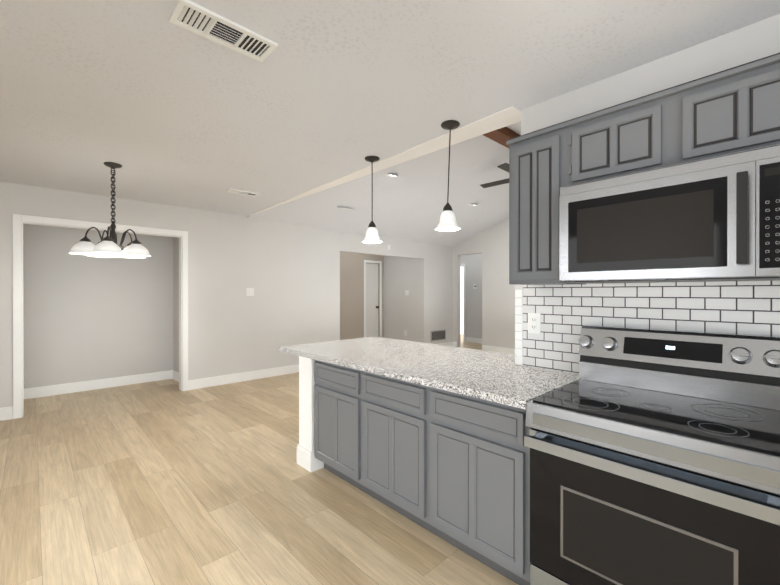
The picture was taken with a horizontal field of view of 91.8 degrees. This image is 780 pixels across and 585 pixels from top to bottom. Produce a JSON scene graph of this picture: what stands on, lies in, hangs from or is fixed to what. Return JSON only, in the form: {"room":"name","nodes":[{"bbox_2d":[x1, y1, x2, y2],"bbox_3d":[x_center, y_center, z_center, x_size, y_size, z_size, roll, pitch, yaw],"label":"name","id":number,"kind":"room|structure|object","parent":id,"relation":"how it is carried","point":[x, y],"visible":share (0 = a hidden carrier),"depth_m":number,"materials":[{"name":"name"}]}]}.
{"room":"kitchen","nodes":[
{"label":"kitchen","id":0,"kind":"room"},
{"bbox_2d":[23,224,170,388],"bbox_3d":[-3.971,0.076,5.187,1.990,2.440,0.120,0,0,-43],"label":"wall","id":1,"kind":"structure","parent":0,"point":[86,318],"depth_m":5.06,"materials":[{"name":"grey paint"}]},
{"bbox_2d":[24,370,171,398],"bbox_3d":[-3.924,1.232,5.141,1.750,0.130,0.016,0,0,-43],"label":"baseboard","id":2,"kind":"structure","parent":1,"relation":"attached to","point":[51,390],"depth_m":5.08,"materials":[{"name":"white wood"}]},
{"bbox_2d":[171,237,178,372],"bbox_3d":[-2.976,0.076,5.497,0.120,2.440,0.780,0,0,-43],"label":"wall","id":3,"kind":"structure","parent":0,"point":[174,241],"depth_m":5.67,"materials":[{"name":"grey paint"}]},
{"bbox_2d":[172,370,178,381],"bbox_3d":[-3.015,1.231,5.442,0.016,0.130,0.750,0,0,-43],"label":"baseboard","id":4,"kind":"structure","parent":3,"relation":"attached to","point":[175,375],"depth_m":5.61,"materials":[{"name":"white wood"}]},
{"bbox_2d":[0,181,452,407],"bbox_3d":[-2.651,0.067,5.184,11.620,2.460,0.120,0,0,-43],"label":"wall","id":5,"kind":"structure","parent":0,"point":[289,274],"depth_m":5.58,"materials":[{"name":"grey paint"}]},
{"bbox_2d":[0,406,12,420],"bbox_3d":[-5.350,1.238,2.534,3.994,0.130,0.016,0,0,-43],"label":"baseboard","id":6,"kind":"structure","parent":5,"relation":"attached to","point":[6,413],"depth_m":3.87,"materials":[{"name":"white wood"}]},
{"bbox_2d":[12,214,187,418],"bbox_3d":[-3.339,0.238,4.519,1.657,2.121,0.140,0,0,-43],"label":"door frame","id":7,"kind":"structure","parent":5,"relation":"attached to","point":[18,221],"depth_m":4.09,"materials":[{"name":"white wood"}]},
{"bbox_2d":[188,364,298,389],"bbox_3d":[-1.796,1.230,5.905,2.489,0.130,0.016,0,0,-43],"label":"baseboard","id":8,"kind":"structure","parent":5,"relation":"attached to","point":[258,374],"depth_m":5.52,"materials":[{"name":"white wood"}]},
{"bbox_2d":[246,288,253,295],"bbox_3d":[-2.083,-0.020,5.631,0.115,0.118,0.012,0,0,-43],"label":"light switch","id":9,"kind":"object","parent":5,"relation":"attached to","point":[249,291],"visible":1,"depth_m":5.63,"materials":[{"name":"white plastic"}]},
{"bbox_2d":[431,329,445,341],"bbox_3d":[1.113,0.967,8.665,0.530,0.240,0.013,0,0,-43],"label":"air vent","id":10,"kind":"object","parent":5,"relation":"in","point":[437,335],"visible":1,"depth_m":8.66,"materials":[{"name":"grey metal"}]},
{"bbox_2d":[438,342,454,346],"bbox_3d":[1.144,1.222,8.683,1.060,0.130,0.030,0,0,-43],"label":"baseboard","id":11,"kind":"structure","parent":5,"relation":"attached to","point":[448,343],"depth_m":8.93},
{"bbox_2d":[245,14,779,374],"bbox_3d":[0.797,-0.696,2.395,0.219,4.000,8.910,0,0,-43],"label":"wall","id":12,"kind":"structure","parent":5,"relation":"attached to","point":[567,312],"depth_m":1.88,"materials":[{"name":"grey paint"}]},
{"bbox_2d":[528,313,540,333],"bbox_3d":[0.838,0.174,2.198,0.010,0.118,0.075,0,0,-43],"label":"outlet","id":13,"kind":"object","parent":12,"relation":"attached to","point":[534,322],"visible":1,"depth_m":2.19,"materials":[{"name":"white plastic"}]},
{"bbox_2d":[506,121,585,284],"bbox_3d":[0.832,-0.433,2.002,0.297,0.773,0.294,0,0,-43],"label":"upper cabinet","id":14,"kind":"object","parent":12,"relation":"attached to","point":[537,159],"depth_m":1.90,"materials":[{"name":"grey paint"}]},
{"bbox_2d":[566,89,665,185],"bbox_3d":[1.076,-0.656,1.744,0.297,0.327,0.415,0,0,-43],"label":"upper cabinet","id":15,"kind":"object","parent":12,"relation":"attached to","point":[628,137],"depth_m":1.63,"materials":[{"name":"grey paint"}]},
{"bbox_2d":[559,144,779,283],"bbox_3d":[1.154,-0.268,1.572,0.403,0.436,0.754,0,0,-43],"label":"microwave","id":16,"kind":"object","parent":12,"relation":"attached to","point":[715,219],"visible":1,"depth_m":1.41,"materials":[{"name":"silver metal"}]},
{"bbox_2d":[666,53,779,165],"bbox_3d":[1.353,-0.655,1.452,0.297,0.327,0.391,0,0,-43],"label":"upper cabinet","id":17,"kind":"object","parent":12,"relation":"attached to","point":[731,110],"depth_m":1.38,"materials":[{"name":"grey paint"}]},
{"bbox_2d":[0,334,517,584],"bbox_3d":[0.177,1.349,4.080,14.600,0.100,12.600,0,0,-43],"label":"floor","id":18,"kind":"structure","parent":0,"point":[165,482],"depth_m":2.34,"materials":[{"name":"brown wood"}]},
{"bbox_2d":[311,360,354,485],"bbox_3d":[-0.140,0.884,2.776,0.647,0.838,0.549,0,0,-43],"label":"base cabinet","id":19,"kind":"object","parent":18,"relation":"on","point":[332,386],"depth_m":2.58,"materials":[{"name":"grey paint"}]},
{"bbox_2d":[355,372,422,526],"bbox_3d":[0.237,0.885,2.378,0.647,0.838,0.548,0,0,-43],"label":"base cabinet","id":20,"kind":"object","parent":18,"relation":"on","point":[388,412],"depth_m":2.16,"materials":[{"name":"grey paint"}]},
{"bbox_2d":[423,388,530,584],"bbox_3d":[0.614,0.886,1.980,0.647,0.838,0.549,0,0,-43],"label":"base cabinet","id":21,"kind":"object","parent":18,"relation":"on","point":[428,437],"depth_m":1.74,"materials":[{"name":"grey paint"}]},
{"bbox_2d":[279,336,578,411],"bbox_3d":[0.201,0.451,2.649,1.030,0.036,2.106,0,0,-43],"label":"countertop","id":22,"kind":"structure","parent":21,"relation":"on","point":[495,377],"depth_m":2.24,"materials":[{"name":"grey stone"}]},
{"bbox_2d":[524,325,779,584],"bbox_3d":[1.038,0.736,1.466,0.722,1.140,0.757,0,0,-43],"label":"range","id":23,"kind":"object","parent":18,"relation":"on","point":[654,456],"visible":1,"depth_m":1.33,"materials":[{"name":"silver metal"}]},
{"bbox_2d":[340,252,383,339],"bbox_3d":[-1.043,0.068,8.515,2.580,2.440,0.120,0,0,-43],"label":"wall","id":24,"kind":"structure","parent":0,"point":[351,264],"depth_m":8.65,"materials":[{"name":"beige paint"}]},
{"bbox_2d":[366,263,378,336],"bbox_3d":[-0.427,0.281,9.044,0.432,2.000,0.112,0,0,-43],"label":"hall door","id":25,"kind":"structure","parent":24,"relation":"in","point":[372,306],"depth_m":9.05,"materials":[{"name":"white wood"}]},
{"bbox_2d":[364,260,381,337],"bbox_3d":[-0.407,0.253,9.023,0.556,2.068,0.018,0,0,-43],"label":"door frame","id":26,"kind":"structure","parent":24,"relation":"attached to","point":[365,261],"depth_m":8.97,"materials":[{"name":"white wood"}]},
{"bbox_2d":[247,121,520,246],"bbox_3d":[2.738,-1.202,4.235,5.160,2.112,8.910,0,0,-43],"label":"ceiling","id":27,"kind":"structure","parent":0,"point":[409,202],"depth_m":6.03,"materials":[{"name":"white paint"}]},
{"bbox_2d":[483,127,520,147],"bbox_3d":[1.766,-2.059,5.164,4.990,0.162,0.200,0,0,-43],"label":"ridge beam","id":28,"kind":"structure","parent":27,"relation":"attached to","point":[502,136],"depth_m":4.79,"materials":[{"name":"brown wood"}]},
{"bbox_2d":[480,163,508,187],"bbox_3d":[1.907,-1.709,5.299,1.077,0.530,1.077,0,0,0],"label":"room ceiling fan","id":29,"kind":"object","parent":28,"relation":"hanging from","point":[504,166],"depth_m":5.54,"materials":[{"name":"brown metal"}]},
{"bbox_2d":[0,0,779,215],"bbox_3d":[0.345,-1.210,3.750,14.400,0.140,11.900,0,0,-43],"label":"ceiling","id":30,"kind":"structure","parent":0,"point":[153,101],"depth_m":2.00,"materials":[{"name":"white paint"}]},
{"bbox_2d":[69,162,150,258],"bbox_3d":[-2.459,-0.735,3.325,0.569,0.808,0.585,0,0,-43],"label":"dining chandelier","id":31,"kind":"object","parent":30,"relation":"hanging from","point":[107,246],"visible":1,"depth_m":3.29,"materials":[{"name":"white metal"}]},
{"bbox_2d":[169,0,277,61],"bbox_3d":[-0.712,-1.128,1.639,0.400,0.012,0.165,0,0,-43],"label":"ceiling vent","id":32,"kind":"object","parent":30,"relation":"in","point":[200,20],"visible":1,"depth_m":1.62,"materials":[{"name":"white plastic"}]},
{"bbox_2d":[226,188,259,196],"bbox_3d":[-1.657,-1.135,4.263,0.330,0.012,0.140,0,0,-43],"label":"ceiling vent","id":33,"kind":"object","parent":30,"relation":"in","point":[241,192],"visible":1,"depth_m":4.24,"materials":[{"name":"white plastic"}]},
{"bbox_2d":[362,156,381,242],"bbox_3d":[-0.151,-0.785,3.184,0.168,0.706,0.168,0,0,-43],"label":"pendant light","id":34,"kind":"object","parent":30,"relation":"hanging from","point":[372,236],"visible":1,"depth_m":3.15,"materials":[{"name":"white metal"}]},
{"bbox_2d":[435,120,459,230],"bbox_3d":[0.388,-0.784,2.541,0.168,0.706,0.168,0,0,-43],"label":"pendant light","id":35,"kind":"object","parent":30,"relation":"hanging from","point":[447,222],"visible":1,"depth_m":2.51,"materials":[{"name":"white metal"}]},
{"bbox_2d":[384,256,419,341],"bbox_3d":[0.308,0.067,8.879,0.120,2.440,1.170,0,0,-43],"label":"wall","id":36,"kind":"structure","parent":0,"point":[400,308],"depth_m":8.83,"materials":[{"name":"beige paint"}]},
{"bbox_2d":[460,253,481,338],"bbox_3d":[2.005,0.064,10.083,0.120,2.440,5.000,0,0,-43],"label":"wall","id":37,"kind":"structure","parent":0,"point":[473,262],"depth_m":9.83,"materials":[{"name":"grey paint"}]},
{"bbox_2d":[460,264,465,341],"bbox_3d":[1.742,0.249,10.261,0.018,2.070,0.760,0,0,-43],"label":"door frame","id":38,"kind":"structure","parent":37,"relation":"attached to","point":[464,265],"depth_m":10.00,"materials":[{"name":"white wood"}]},
{"bbox_2d":[466,337,481,343],"bbox_3d":[2.806,1.221,9.143,0.016,0.130,2.330,0,0,-43],"label":"baseboard","id":39,"kind":"structure","parent":37,"relation":"attached to","point":[468,339],"depth_m":9.79,"materials":[{"name":"white wood"}]},
{"bbox_2d":[453,218,515,348],"bbox_3d":[4.545,-0.706,5.950,0.120,4.000,8.910,0,0,-43],"label":"wall","id":40,"kind":"structure","parent":0,"point":[491,244],"depth_m":8.27,"materials":[{"name":"grey paint"}]},
{"bbox_2d":[482,345,514,353],"bbox_3d":[4.812,1.230,5.574,0.016,0.130,7.990,0,0,-43],"label":"baseboard","id":41,"kind":"structure","parent":40,"relation":"attached to","point":[484,347],"depth_m":8.16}
]}

